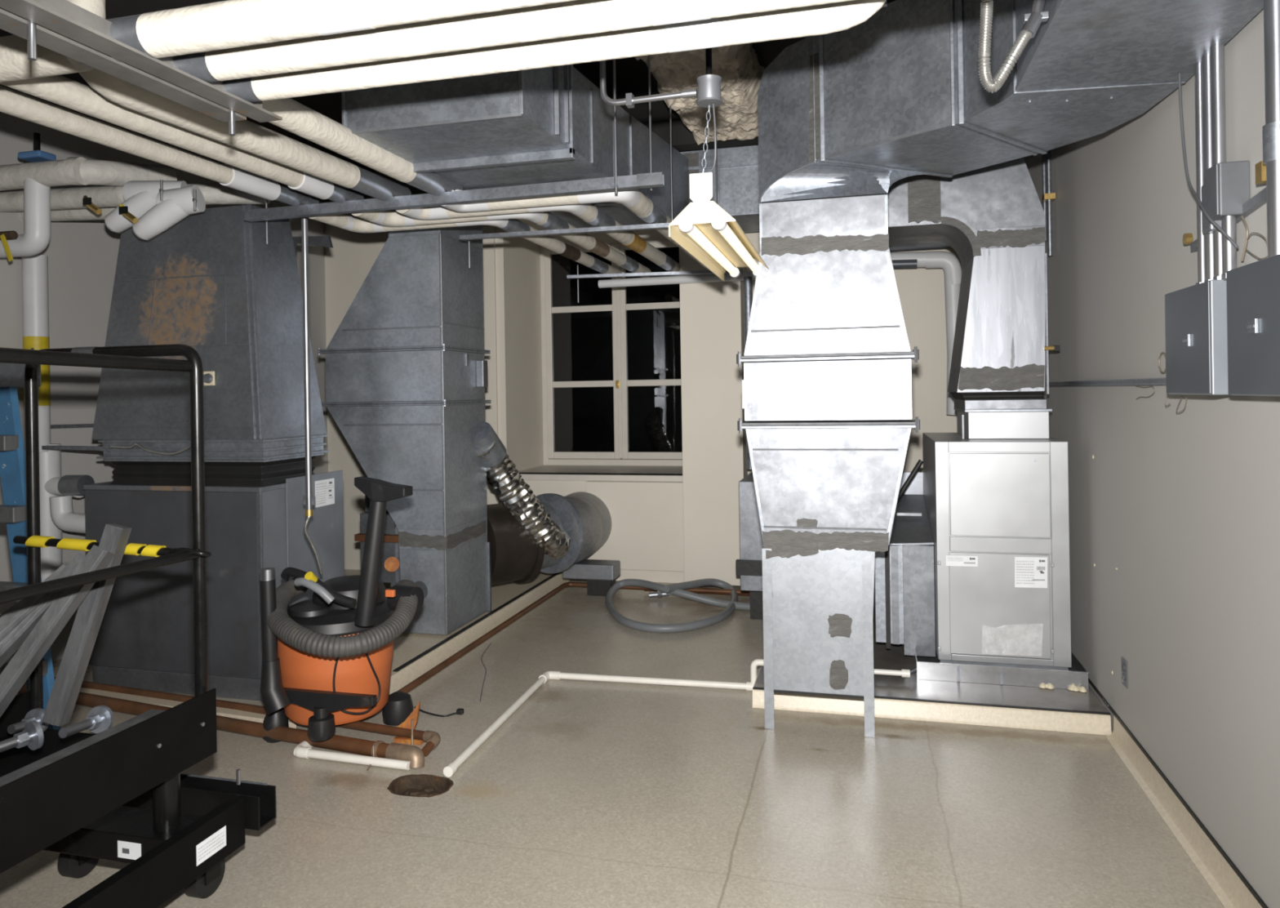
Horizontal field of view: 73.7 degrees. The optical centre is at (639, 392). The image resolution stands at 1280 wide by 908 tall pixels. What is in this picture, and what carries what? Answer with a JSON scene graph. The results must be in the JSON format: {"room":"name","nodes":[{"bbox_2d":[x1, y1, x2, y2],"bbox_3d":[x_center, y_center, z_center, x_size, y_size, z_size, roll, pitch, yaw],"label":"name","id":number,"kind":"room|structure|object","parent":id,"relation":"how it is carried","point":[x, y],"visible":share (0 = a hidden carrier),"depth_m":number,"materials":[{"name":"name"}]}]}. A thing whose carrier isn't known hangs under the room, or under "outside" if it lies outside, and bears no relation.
{"room":"mechanical room","nodes":[
{"label":"mechanical room","id":0,"kind":"room"},
{"bbox_2d":[0,111,328,662],"bbox_3d":[-3.953,-0.047,3.074,0.100,3.220,9.350,-1,0,15],"label":"wall","id":1,"kind":"structure","parent":0,"point":[82,255],"depth_m":5.10,"materials":[{"name":"beige paint"}]},
{"bbox_2d":[39,443,94,582],"bbox_3d":[-3.179,0.707,4.724,0.501,0.836,0.178,-1,0,32],"label":"insulated pipe","id":2,"kind":"object","parent":1,"relation":"attached to","point":[57,491],"visible":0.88,"depth_m":4.74,"materials":[{"name":"metal"}]},
{"bbox_2d":[22,253,50,452],"bbox_3d":[-3.362,-0.217,4.753,0.122,1.094,0.122,-1,0,15],"label":"vertical pipe","id":3,"kind":"object","parent":2,"relation":"attached to","point":[35,295],"visible":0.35,"depth_m":4.71,"materials":[{"name":"white plastic"}]},
{"bbox_2d":[19,206,116,221],"bbox_3d":[-3.241,-1.003,4.772,1.256,0.132,0.116,-1,0,11],"label":"insulated pipe","id":4,"kind":"object","parent":1,"relation":"attached to","point":[82,214],"visible":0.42,"depth_m":4.70,"materials":[{"name":"beige fabric"}]},
{"bbox_2d":[0,156,177,257],"bbox_3d":[-2.999,-0.958,4.364,1.084,0.529,0.438,-1,0,-12],"label":"insulated pipe","id":5,"kind":"object","parent":1,"relation":"attached to","point":[36,179],"visible":0.96,"depth_m":4.27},
{"bbox_2d":[0,230,17,261],"bbox_3d":[-3.123,-0.722,4.223,0.096,0.157,0.046,-1,0,15],"label":"valve","id":6,"kind":"object","parent":5,"relation":"attached to","point":[11,234],"visible":1,"depth_m":4.20,"materials":[{"name":"metal"}]},
{"bbox_2d":[17,132,56,161],"bbox_3d":[-3.059,-1.247,4.329,0.140,0.135,0.100,-1,0,15],"label":"valve","id":7,"kind":"object","parent":5,"relation":"on","point":[37,154],"visible":0.92,"depth_m":4.31,"materials":[{"name":"metal"}]},
{"bbox_2d":[0,183,270,212],"bbox_3d":[-2.872,-1.065,4.605,1.651,0.177,0.365,-1,0,-2],"label":"insulated pipe","id":8,"kind":"object","parent":1,"relation":"attached to","point":[108,196],"visible":0.48,"depth_m":4.55,"materials":[{"name":"beige fabric"}]},
{"bbox_2d":[104,180,187,232],"bbox_3d":[-2.491,-0.943,4.317,0.413,0.266,0.159,-1,0,4],"label":"strainer","id":9,"kind":"object","parent":8,"relation":"attached to","point":[140,196],"visible":0.75,"depth_m":4.26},
{"bbox_2d":[132,184,205,239],"bbox_3d":[-2.326,-0.886,4.216,0.337,0.264,0.147,-1,0,6],"label":"strainer","id":10,"kind":"object","parent":9,"relation":"attached to","point":[177,203],"visible":0.98,"depth_m":4.16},
{"bbox_2d":[292,235,333,255],"bbox_3d":[-1.913,-0.855,4.951,0.290,0.110,0.020,-1,0,15],"label":"wall bracket","id":11,"kind":"object","parent":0,"point":[322,241],"visible":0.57,"depth_m":4.93,"materials":[{"name":"metal"}]},
{"bbox_2d":[0,0,895,201],"bbox_3d":[-1.110,-1.752,2.841,5.770,0.100,10.350,-1,0,15],"label":"ceiling","id":12,"kind":"structure","parent":0,"point":[631,73],"depth_m":4.68,"materials":[{"name":"black paint"}]},
{"bbox_2d":[276,119,758,186],"bbox_3d":[-0.374,-1.624,5.590,5.500,0.160,0.140,-1,0,15],"label":"ceiling beam","id":13,"kind":"structure","parent":12,"relation":"attached to","point":[682,138],"depth_m":5.37,"materials":[{"name":"grey metal"}]},
{"bbox_2d":[341,63,688,227],"bbox_3d":[-0.399,-1.246,4.441,0.778,0.595,2.758,-1,0,15],"label":"duct","id":14,"kind":"object","parent":13,"relation":"hanging from","point":[553,123],"visible":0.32,"depth_m":3.41,"materials":[{"name":"metal"}]},
{"bbox_2d":[307,213,622,279],"bbox_3d":[-0.907,-0.921,5.504,0.872,0.083,2.760,-1,0,15],"label":"insulated pipe","id":15,"kind":"object","parent":14,"relation":"attached to","point":[345,221],"visible":0.65,"depth_m":4.62,"materials":[{"name":"metal"}]},
{"bbox_2d":[351,208,651,277],"bbox_3d":[-0.675,-0.924,5.444,0.858,0.089,2.760,-1,0,15],"label":"insulated pipe","id":16,"kind":"object","parent":14,"relation":"attached to","point":[546,220],"visible":0.55,"depth_m":4.47,"materials":[{"name":"metal"}]},
{"bbox_2d":[0,75,364,202],"bbox_3d":[-1.843,-0.941,2.503,0.106,0.104,3.520,-1,0,15],"label":"insulated pipe","id":17,"kind":"object","parent":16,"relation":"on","point":[60,90],"visible":0.73,"depth_m":3.04,"materials":[{"name":"fabric"}]},
{"bbox_2d":[395,203,680,275],"bbox_3d":[-0.423,-0.928,5.378,0.884,0.095,2.760,-1,0,15],"label":"insulated pipe","id":18,"kind":"object","parent":14,"relation":"attached to","point":[589,213],"visible":0.52,"depth_m":4.34,"materials":[{"name":"metal"}]},
{"bbox_2d":[679,143,771,232],"bbox_3d":[0.554,-1.399,5.973,0.685,0.460,0.650,-1,0,15],"label":"duct","id":19,"kind":"object","parent":14,"relation":"attached to","point":[738,171],"visible":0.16,"depth_m":5.64,"materials":[{"name":"metal"}]},
{"bbox_2d":[613,58,618,194],"bbox_3d":[-0.109,-1.278,3.687,0.020,0.840,0.017,-1,0,15],"label":"rod","id":20,"kind":"object","parent":12,"relation":"hanging from","point":[615,186],"visible":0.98,"depth_m":3.68,"materials":[{"name":"metal"}]},
{"bbox_2d":[244,171,664,222],"bbox_3d":[-0.929,-0.895,3.946,2.144,0.052,0.048,-1,0,16],"label":"channel","id":21,"kind":"object","parent":20,"relation":"hanging from","point":[653,179],"visible":0.95,"depth_m":3.90,"materials":[{"name":"metal"}]},
{"bbox_2d":[0,84,319,205],"bbox_3d":[-2.082,-0.937,2.566,0.097,0.094,3.520,-1,0,15],"label":"insulated pipe","id":22,"kind":"object","parent":21,"relation":"on","point":[12,102],"visible":0.91,"depth_m":3.22,"materials":[{"name":"fabric"}]},
{"bbox_2d":[0,34,93,82],"bbox_3d":[-1.775,-0.892,2.303,0.649,0.110,0.114,-1,0,13],"label":"insulated pipe","id":23,"kind":"object","parent":22,"relation":"attached to","point":[15,64],"visible":0.58,"depth_m":2.22,"materials":[{"name":"beige fabric"}]},
{"bbox_2d":[66,0,411,200],"bbox_3d":[-1.407,-1.186,3.306,0.111,0.584,1.746,-1,0,17],"label":"insulated pipe","id":24,"kind":"object","parent":21,"relation":"on","point":[251,137],"visible":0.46,"depth_m":3.09,"materials":[{"name":"metal"}]},
{"bbox_2d":[301,218,323,574],"bbox_3d":[-1.542,0.027,3.983,0.060,1.659,0.099,-1,0,15],"label":"conduit","id":25,"kind":"object","parent":21,"relation":"attached to","point":[308,500],"visible":1,"depth_m":3.94,"materials":[{"name":"metal"}]},
{"bbox_2d":[262,97,462,195],"bbox_3d":[-1.121,-0.952,3.209,0.112,0.104,1.791,-1,0,15],"label":"insulated pipe","id":26,"kind":"object","parent":21,"relation":"on","point":[298,118],"visible":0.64,"depth_m":3.19,"materials":[{"name":"fabric"}]},
{"bbox_2d":[599,60,697,107],"bbox_3d":[0.019,-1.321,2.728,0.318,0.800,0.030,-1,0,15],"label":"conduit","id":27,"kind":"object","parent":12,"relation":"attached to","point":[630,100],"visible":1,"depth_m":2.73,"materials":[{"name":"metal"}]},
{"bbox_2d":[648,54,652,191],"bbox_3d":[0.044,-1.301,3.807,0.011,0.800,0.010,-1,0,15],"label":"rod","id":28,"kind":"object","parent":12,"relation":"hanging from","point":[649,55],"visible":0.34,"depth_m":3.80,"materials":[{"name":"metal"}]},
{"bbox_2d":[669,105,673,239],"bbox_3d":[0.163,-1.253,4.479,0.020,0.900,0.017,-1,0,15],"label":"rod","id":29,"kind":"object","parent":12,"relation":"hanging from","point":[670,116],"visible":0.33,"depth_m":4.47,"materials":[{"name":"metal"}]},
{"bbox_2d":[459,222,670,239],"bbox_3d":[-0.402,-0.864,4.580,1.203,0.022,0.035,-1,0,12],"label":"channel","id":30,"kind":"object","parent":29,"relation":"hanging from","point":[660,225],"visible":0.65,"depth_m":4.57,"materials":[{"name":"metal"}]},
{"bbox_2d":[634,42,764,144],"bbox_3d":[0.181,-1.598,3.770,0.579,0.231,2.811,-1,0,15],"label":"insulation","id":31,"kind":"structure","parent":12,"relation":"attached to","point":[739,68],"depth_m":4.32},
{"bbox_2d":[696,47,722,107],"bbox_3d":[0.212,-1.316,2.678,0.082,0.816,0.082,-1,0,15],"label":"junction box","id":32,"kind":"object","parent":12,"relation":"attached to","point":[708,91],"visible":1,"depth_m":2.65,"materials":[{"name":"silver metal"}]},
{"bbox_2d":[668,102,768,281],"bbox_3d":[0.334,-0.702,3.258,0.212,0.414,1.245,-1,0,14],"label":"fluorescent fixture","id":33,"kind":"object","parent":32,"relation":"hanging from","point":[703,228],"depth_m":2.86,"materials":[{"name":"white metal"}]},
{"bbox_2d":[222,0,886,102],"bbox_3d":[-0.311,-1.002,2.012,1.771,0.486,0.073,-1,0,15],"label":"insulated pipe","id":34,"kind":"object","parent":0,"point":[822,19],"visible":0.73,"depth_m":1.95,"materials":[{"name":"metal"}]},
{"bbox_2d":[0,0,282,135],"bbox_3d":[-1.254,-0.745,1.505,0.159,0.170,1.685,-1,0,15],"label":"support beam","id":35,"kind":"structure","parent":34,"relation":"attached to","point":[64,27],"depth_m":1.85,"materials":[{"name":"metal"}]},
{"bbox_2d":[80,0,574,66],"bbox_3d":[-0.145,-0.798,1.631,2.280,0.093,0.093,-1,0,15],"label":"insulated pipe","id":36,"kind":"object","parent":35,"relation":"attached to","point":[227,24],"visible":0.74,"depth_m":1.76,"materials":[{"name":"metal"}]},
{"bbox_2d":[173,0,852,82],"bbox_3d":[-0.102,-0.798,1.796,2.280,0.081,0.081,-1,0,15],"label":"insulated pipe","id":37,"kind":"object","parent":35,"relation":"attached to","point":[576,17],"visible":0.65,"depth_m":1.84,"materials":[{"name":"metal"}]},
{"bbox_2d":[0,568,1224,907],"bbox_3d":[-1.184,1.554,2.357,5.770,0.070,9.350,-1,0,15],"label":"floor","id":38,"kind":"structure","parent":0,"point":[590,793],"depth_m":3.07,"materials":[{"name":"stone"}]},
{"bbox_2d":[0,362,61,729],"bbox_3d":[-2.519,0.707,3.339,0.867,1.693,0.290,-1,0,15],"label":"step ladder","id":39,"kind":"object","parent":38,"relation":"on","point":[12,452],"visible":0.37,"depth_m":3.29,"materials":[{"name":"metal"}]},
{"bbox_2d":[0,343,276,907],"bbox_3d":[-1.734,0.694,1.927,0.750,1.665,1.747,-1,0,15],"label":"cart","id":40,"kind":"object","parent":38,"relation":"on","point":[125,797],"visible":0.97,"depth_m":2.41,"materials":[{"name":"black paint"}]},
{"bbox_2d":[7,707,48,733],"bbox_3d":[-1.794,0.973,2.486,0.075,0.075,0.100,-1,0,15],"label":"jack","id":41,"kind":"object","parent":40,"relation":"on","point":[37,714],"visible":0.59,"depth_m":2.51,"materials":[{"name":"metal"}]},
{"bbox_2d":[0,563,66,642],"bbox_3d":[-1.811,0.768,2.173,0.061,0.570,0.674,-1,0,42],"label":"stud","id":42,"kind":"object","parent":40,"relation":"on","point":[12,618],"visible":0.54,"depth_m":2.30,"materials":[{"name":"metal"}]},
{"bbox_2d":[0,552,84,667],"bbox_3d":[-1.749,0.751,2.239,0.568,0.596,0.060,-1,0,-43],"label":"stud","id":43,"kind":"object","parent":40,"relation":"on","point":[15,638],"visible":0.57,"depth_m":2.31,"materials":[{"name":"metal"}]},
{"bbox_2d":[0,544,115,717],"bbox_3d":[-1.657,0.737,2.282,0.448,0.614,0.062,-1,0,-42],"label":"metal bar","id":44,"kind":"object","parent":40,"relation":"on","point":[20,668],"visible":1,"depth_m":2.31,"materials":[{"name":"metal"}]},
{"bbox_2d":[0,709,165,786],"bbox_3d":[-1.531,0.938,1.837,0.085,0.048,1.274,-1,0,15],"label":"stud","id":45,"kind":"object","parent":40,"relation":"on","point":[47,760],"visible":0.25,"depth_m":2.20,"materials":[{"name":"metal"}]},
{"bbox_2d":[41,523,131,726],"bbox_3d":[-1.572,0.655,2.429,0.223,0.557,0.061,-1,0,-24],"label":"metal bar","id":46,"kind":"object","parent":40,"relation":"on","point":[85,629],"visible":1,"depth_m":2.41,"materials":[{"name":"metal"}]},
{"bbox_3d":[-1.674,1.001,1.839,0.085,0.042,1.204,-1,0,15],"label":"stud","id":47,"kind":"object","parent":40,"relation":"on","visible":0},
{"bbox_2d":[0,720,44,752],"bbox_3d":[-1.612,0.897,2.188,0.074,0.074,0.117,-1,0,29],"label":"jack","id":48,"kind":"object","parent":47,"relation":"on","point":[32,735],"visible":1,"depth_m":2.21,"materials":[{"name":"metal"}]},
{"bbox_2d":[58,705,114,737],"bbox_3d":[-1.535,0.920,2.341,0.075,0.075,0.152,-1,0,15],"label":"jack","id":49,"kind":"object","parent":47,"relation":"on","point":[100,718],"visible":0.93,"depth_m":2.38,"materials":[{"name":"metal"}]},
{"bbox_2d":[79,687,296,728],"bbox_3d":[-2.354,1.522,4.159,1.713,0.028,0.097,-1,0,20],"label":"sill","id":50,"kind":"structure","parent":38,"relation":"on","point":[235,713],"depth_m":4.13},
{"bbox_2d":[83,470,344,701],"bbox_3d":[-2.301,0.994,4.674,1.095,1.084,0.686,-1,0,15],"label":"air handler unit","id":51,"kind":"object","parent":38,"relation":"on","point":[145,638],"visible":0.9,"depth_m":4.35,"materials":[{"name":"metal"}]},
{"bbox_2d":[91,204,328,486],"bbox_3d":[-2.305,-0.245,4.579,1.063,1.438,0.542,-1,0,15],"label":"air duct","id":52,"kind":"object","parent":51,"relation":"on","point":[211,282],"visible":0.8,"depth_m":4.41,"materials":[{"name":"metal"}]},
{"bbox_2d":[41,444,102,450],"bbox_3d":[-2.985,0.298,4.585,0.590,0.025,0.030,-1,0,19],"label":"channel","id":53,"kind":"object","parent":52,"relation":"attached to","point":[47,446],"visible":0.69,"depth_m":4.60,"materials":[{"name":"metal"}]},
{"bbox_2d":[17,682,424,770],"bbox_3d":[-2.118,1.497,3.897,2.657,0.086,0.138,-1,0,22],"label":"copper pipe","id":54,"kind":"object","parent":38,"relation":"on","point":[380,748],"visible":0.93,"depth_m":3.67,"materials":[{"name":"brown metal"}]},
{"bbox_2d":[53,676,440,755],"bbox_3d":[-2.101,1.471,4.092,2.728,0.122,0.129,-1,0,23],"label":"pipe","id":55,"kind":"object","parent":38,"relation":"on","point":[433,739],"visible":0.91,"depth_m":3.98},
{"bbox_2d":[293,741,409,770],"bbox_3d":[-1.182,1.497,3.528,0.559,0.044,0.112,-1,0,16],"label":"pipe","id":56,"kind":"object","parent":38,"relation":"on","point":[303,750],"visible":1,"depth_m":3.48,"materials":[{"name":"plastic"}]},
{"bbox_2d":[259,475,463,742],"bbox_3d":[-1.291,0.939,3.734,0.799,1.160,0.786,-1,0,15],"label":"shop vacuum","id":57,"kind":"object","parent":38,"relation":"on","point":[327,656],"visible":1,"depth_m":3.59,"materials":[{"name":"orange plastic"}]},
{"bbox_2d":[260,657,291,714],"bbox_3d":[-1.512,1.221,3.542,0.127,0.222,0.100,-1,0,15],"label":"wand","id":58,"kind":"object","parent":57,"relation":"attached to","point":[275,696],"depth_m":3.51,"materials":[{"name":"black plastic"}]},
{"bbox_2d":[393,701,425,745],"bbox_3d":[-1.000,1.433,3.720,0.140,0.165,0.080,-1,0,15],"label":"bracket","id":59,"kind":"object","parent":38,"relation":"on","point":[414,715],"visible":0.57,"depth_m":3.72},
{"bbox_2d":[386,773,453,797],"bbox_3d":[-0.845,1.547,3.286,0.252,0.070,0.180,-1,0,15],"label":"floor drain","id":60,"kind":"object","parent":38,"relation":"in","point":[421,784],"visible":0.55,"depth_m":3.35,"materials":[{"name":"metal"}]},
{"bbox_2d":[389,571,570,694],"bbox_3d":[-1.180,1.470,5.596,0.562,0.098,2.780,-1,0,15],"label":"pad","id":61,"kind":"object","parent":38,"relation":"on","point":[415,654],"visible":0.42,"depth_m":5.05,"materials":[{"name":"beige concrete"}]},
{"bbox_2d":[317,225,491,635],"bbox_3d":[-1.436,0.163,5.323,0.861,2.520,0.628,-1,0,15],"label":"duct","id":62,"kind":"object","parent":61,"relation":"on","point":[406,378],"visible":0.91,"depth_m":5.04,"materials":[{"name":"grey metal"}]},
{"bbox_2d":[354,494,400,586],"bbox_3d":[-1.472,0.904,5.564,0.350,0.560,0.824,-1,0,15],"label":"duct","id":63,"kind":"object","parent":62,"relation":"attached to","point":[389,571],"visible":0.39,"depth_m":5.21,"materials":[{"name":"metal"}]},
{"bbox_2d":[486,491,620,595],"bbox_3d":[-0.672,1.117,6.215,0.761,0.786,1.452,-1,0,31],"label":"duct","id":64,"kind":"object","parent":38,"relation":"on","point":[584,517],"visible":0.75,"depth_m":6.02,"materials":[{"name":"metal"}]},
{"bbox_2d":[474,421,570,559],"bbox_3d":[-0.811,0.672,5.684,0.281,0.977,0.829,-1,0,45],"label":"flexible duct","id":65,"kind":"object","parent":64,"relation":"attached to","point":[514,493],"visible":0.87,"depth_m":5.57,"materials":[{"name":"metal"}]},
{"bbox_2d":[396,582,749,693],"bbox_3d":[-0.066,1.456,5.073,1.698,0.055,2.572,-1,0,15],"label":"long copper line","id":66,"kind":"object","parent":38,"relation":"on","point":[458,655],"visible":0.73,"depth_m":5.44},
{"bbox_2d":[443,658,764,777],"bbox_3d":[-0.073,1.421,3.812,1.192,0.162,1.236,-1,0,15],"label":"pipe","id":67,"kind":"object","parent":38,"relation":"on","point":[448,771],"visible":0.83,"depth_m":4.28,"materials":[{"name":"plastic"}]},
{"bbox_2d":[604,577,750,632],"bbox_3d":[0.252,1.414,5.916,1.043,0.168,1.108,-1,0,-25],"label":"hose","id":68,"kind":"object","parent":38,"relation":"on","point":[677,588],"visible":0.96,"depth_m":5.88,"materials":[{"name":"plastic"}]},
{"bbox_2d":[735,275,763,619],"bbox_3d":[0.843,0.336,5.776,0.300,2.299,0.800,-1,0,15],"label":"duct","id":69,"kind":"object","parent":38,"relation":"on","point":[749,564],"visible":0.4,"depth_m":5.46,"materials":[{"name":"metal"}]},
{"bbox_2d":[736,194,919,737],"bbox_3d":[0.879,0.321,3.961,0.776,2.329,0.553,-1,0,15],"label":"duct","id":70,"kind":"object","parent":38,"relation":"on","point":[827,381],"visible":1,"depth_m":3.72,"materials":[{"name":"metal"}]},
{"bbox_2d":[757,0,1263,202],"bbox_3d":[1.154,-1.175,2.109,1.236,0.646,3.947,-1,0,-1],"label":"duct","id":71,"kind":"object","parent":70,"relation":"on","point":[885,99],"visible":0.91,"depth_m":3.15,"materials":[{"name":"metal"}]},
{"bbox_2d":[977,0,1048,93],"bbox_3d":[0.962,-0.913,2.201,0.181,0.278,0.038,-1,0,1],"label":"conduit","id":72,"kind":"object","parent":71,"relation":"hanging from","point":[1032,21],"visible":1,"depth_m":2.19,"materials":[{"name":"metal"}]},
{"bbox_2d":[752,591,1111,735],"bbox_3d":[1.548,1.431,4.891,1.538,0.088,2.165,-1,0,15],"label":"pad","id":73,"kind":"object","parent":38,"relation":"on","point":[1055,709],"visible":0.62,"depth_m":3.88,"materials":[{"name":"concrete"}]},
{"bbox_2d":[912,648,1088,690],"bbox_3d":[1.849,1.339,4.579,0.758,0.085,1.121,-1,0,15],"label":"drip tray","id":74,"kind":"object","parent":73,"relation":"on","point":[928,668],"visible":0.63,"depth_m":4.05,"materials":[{"name":"metal"}]},
{"bbox_2d":[873,668,916,677],"bbox_3d":[1.167,1.351,4.155,0.367,0.037,0.097,-1,0,15],"label":"pipe","id":75,"kind":"object","parent":74,"relation":"attached to","point":[904,673],"visible":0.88,"depth_m":4.10,"materials":[{"name":"white plastic"}]},
{"bbox_2d":[922,432,1071,670],"bbox_3d":[1.857,0.806,4.545,0.600,1.142,0.912,-1,0,15],"label":"air handler unit","id":76,"kind":"object","parent":74,"relation":"on","point":[997,510],"visible":0.99,"depth_m":4.12,"materials":[{"name":"metal"}]},
{"bbox_2d":[874,471,935,657],"bbox_3d":[1.445,0.908,4.722,0.291,0.863,0.820,-1,0,15],"label":"duct","id":77,"kind":"object","parent":76,"relation":"attached to","point":[904,573],"visible":0.92,"depth_m":4.35,"materials":[{"name":"metal"}]},
{"bbox_2d":[863,156,1059,439],"bbox_3d":[1.693,-0.535,4.603,0.925,1.544,0.552,-1,0,15],"label":"duct","id":78,"kind":"object","parent":76,"relation":"on","point":[993,216],"visible":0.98,"depth_m":4.31,"materials":[{"name":"metal"}]},
{"bbox_2d":[324,192,960,591],"bbox_3d":[0.070,-0.111,7.258,5.770,3.220,0.980,-1,0,15],"label":"wall","id":79,"kind":"structure","parent":0,"point":[353,255],"depth_m":7.24,"materials":[{"name":"beige paint"}]},
{"bbox_2d":[482,225,499,504],"bbox_3d":[-1.245,0.060,7.078,0.130,2.880,0.027,-1,0,15],"label":"trim","id":80,"kind":"structure","parent":79,"relation":"attached to","point":[488,244],"depth_m":7.06,"materials":[{"name":"beige paint"}]},
{"bbox_2d":[441,188,709,270],"bbox_3d":[-0.158,-0.933,5.257,0.918,0.103,2.860,-1,0,15],"label":"insulated pipe","id":81,"kind":"object","parent":79,"relation":"attached to","point":[633,199],"visible":0.48,"depth_m":4.03,"materials":[{"name":"metal"}]},
{"bbox_2d":[566,269,742,278],"bbox_3d":[0.103,-0.872,6.280,1.300,0.022,0.035,-1,0,7],"label":"channel","id":82,"kind":"object","parent":81,"relation":"attached to","point":[699,272],"visible":1,"depth_m":6.28,"materials":[{"name":"metal"}]},
{"bbox_2d":[598,271,755,288],"bbox_3d":[0.287,-0.845,6.392,1.251,0.062,0.062,-1,0,16],"label":"insulated pipe","id":83,"kind":"object","parent":82,"relation":"attached to","point":[693,278],"visible":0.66,"depth_m":6.38,"materials":[{"name":"white fabric"}]},
{"bbox_2d":[519,465,682,481],"bbox_3d":[-0.259,0.684,7.313,1.500,0.050,0.945,-1,0,15],"label":"trim","id":84,"kind":"structure","parent":79,"relation":"attached to","point":[593,470],"depth_m":6.99,"materials":[{"name":"white paint"}]},
{"bbox_2d":[539,229,682,466],"bbox_3d":[-0.181,-0.395,7.676,1.500,2.105,0.155,-1,0,15],"label":"window","id":85,"kind":"structure","parent":79,"relation":"in","point":[611,388],"depth_m":7.70,"materials":[{"name":"white paint"}]},
{"bbox_2d":[586,480,684,571],"bbox_3d":[-0.022,1.054,6.753,0.830,0.694,0.048,-1,0,15],"label":"panel","id":86,"kind":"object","parent":79,"relation":"attached to","point":[646,534],"depth_m":6.71,"materials":[{"name":"beige paint"}]},
{"bbox_2d":[679,248,747,586],"bbox_3d":[0.565,0.013,6.492,0.460,2.845,0.247,-1,0,15],"label":"column","id":87,"kind":"structure","parent":79,"relation":"attached to","point":[712,314],"depth_m":6.38,"materials":[{"name":"beige paint"}]},
{"bbox_2d":[889,250,962,414],"bbox_3d":[1.882,-0.422,5.992,0.754,1.166,0.170,-1,0,15],"label":"insulated pipe","id":88,"kind":"object","parent":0,"point":[951,264],"visible":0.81,"depth_m":5.91,"materials":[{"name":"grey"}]},
{"bbox_2d":[888,240,951,251],"bbox_3d":[1.910,-1.141,5.698,0.650,0.280,0.600,-1,0,15],"label":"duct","id":89,"kind":"object","parent":88,"relation":"on","point":[928,244],"visible":0.03,"depth_m":5.83,"materials":[{"name":"metal"}]},
{"bbox_2d":[1023,8,1279,907],"bbox_3d":[1.533,-0.135,1.640,0.100,3.220,9.350,-1,0,15],"label":"wall","id":90,"kind":"structure","parent":0,"point":[1184,505],"depth_m":2.98,"materials":[{"name":"beige paint"}]},
{"bbox_2d":[1041,150,1055,256],"bbox_3d":[2.208,-1.236,4.638,0.055,1.000,0.160,-1,0,15],"label":"conduit","id":91,"kind":"object","parent":90,"relation":"attached to","point":[1047,197],"visible":0.62,"depth_m":4.58,"materials":[{"name":"metal"}]},
{"bbox_2d":[1045,377,1166,386],"bbox_3d":[2.022,-0.042,3.751,0.020,0.024,2.220,-1,0,15],"label":"strut","id":92,"kind":"object","parent":90,"relation":"attached to","point":[1145,380],"visible":0.62,"depth_m":3.51,"materials":[{"name":"metal"}]},
{"bbox_2d":[1088,677,1268,907],"bbox_3d":[1.342,1.379,1.025,0.007,0.013,7.750,-1,0,15],"label":"trim","id":93,"kind":"structure","parent":90,"relation":"attached to","point":[1193,814],"depth_m":2.80,"materials":[{"name":"black rubber"}]},
{"bbox_2d":[1106,715,1262,907],"bbox_3d":[1.176,1.435,0.459,0.043,0.091,6.570,-1,0,15],"label":"baseboard","id":94,"kind":"structure","parent":90,"relation":"attached to","point":[1230,890],"depth_m":2.81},
{"bbox_2d":[1164,279,1228,395],"bbox_3d":[1.652,-0.153,2.506,0.103,0.317,0.355,-1,0,15],"label":"electrical panel","id":95,"kind":"object","parent":90,"relation":"attached to","point":[1196,315],"visible":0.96,"depth_m":2.43,"materials":[{"name":"grey metal"}]},
{"bbox_2d":[1194,62,1204,284],"bbox_3d":[1.666,-1.017,2.541,0.037,1.420,0.037,-1,0,37],"label":"conduit","id":96,"kind":"object","parent":90,"relation":"attached to","point":[1197,67],"visible":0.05,"depth_m":2.53,"materials":[{"name":"metal"}]},
{"bbox_2d":[1201,53,1213,281],"bbox_3d":[1.649,-1.016,2.477,0.037,1.420,0.037,-1,0,37],"label":"conduit","id":97,"kind":"object","parent":90,"relation":"attached to","point":[1206,60],"visible":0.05,"depth_m":2.47,"materials":[{"name":"metal"}]},
{"bbox_2d":[1209,43,1226,279],"bbox_3d":[1.625,-1.016,2.403,0.037,1.420,0.037,-1,0,37],"label":"conduit","id":98,"kind":"object","parent":90,"relation":"attached to","point":[1216,51],"visible":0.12,"depth_m":2.39,"materials":[{"name":"metal"}]},
{"bbox_2d":[1182,160,1266,251],"bbox_3d":[1.623,-0.532,2.375,0.080,0.187,0.623,-1,0,15],"label":"junction box","id":99,"kind":"object","parent":90,"relation":"attached to","point":[1225,192],"visible":0.9,"depth_m":2.31,"materials":[{"name":"metal"}]},
{"bbox_2d":[1177,72,1239,248],"bbox_3d":[1.607,-0.755,2.451,0.054,0.742,0.367,-1,0,15],"label":"cable","id":100,"kind":"object","parent":99,"relation":"attached to","point":[1192,189],"visible":0.92,"depth_m":2.53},
{"bbox_2d":[1221,215,1236,280],"bbox_3d":[1.611,-0.408,2.333,0.037,0.205,0.037,-1,0,37],"label":"conduit","id":101,"kind":"object","parent":99,"relation":"attached to","point":[1228,222],"visible":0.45,"depth_m":2.32,"materials":[{"name":"metal"}]},
{"bbox_2d":[1226,253,1279,395],"bbox_3d":[1.503,-0.156,1.932,0.103,0.327,0.600,-1,0,15],"label":"electrical panel","id":102,"kind":"object","parent":90,"relation":"attached to","point":[1253,289],"visible":1,"depth_m":2.07,"materials":[{"name":"grey metal"}]},
{"bbox_2d":[1262,0,1279,257],"bbox_3d":[1.528,-1.020,2.052,0.060,1.410,0.059,-1,0,15],"label":"conduit","id":103,"kind":"object","parent":90,"relation":"attached to","point":[1271,130],"visible":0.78,"depth_m":2.04,"materials":[{"name":"metal"}]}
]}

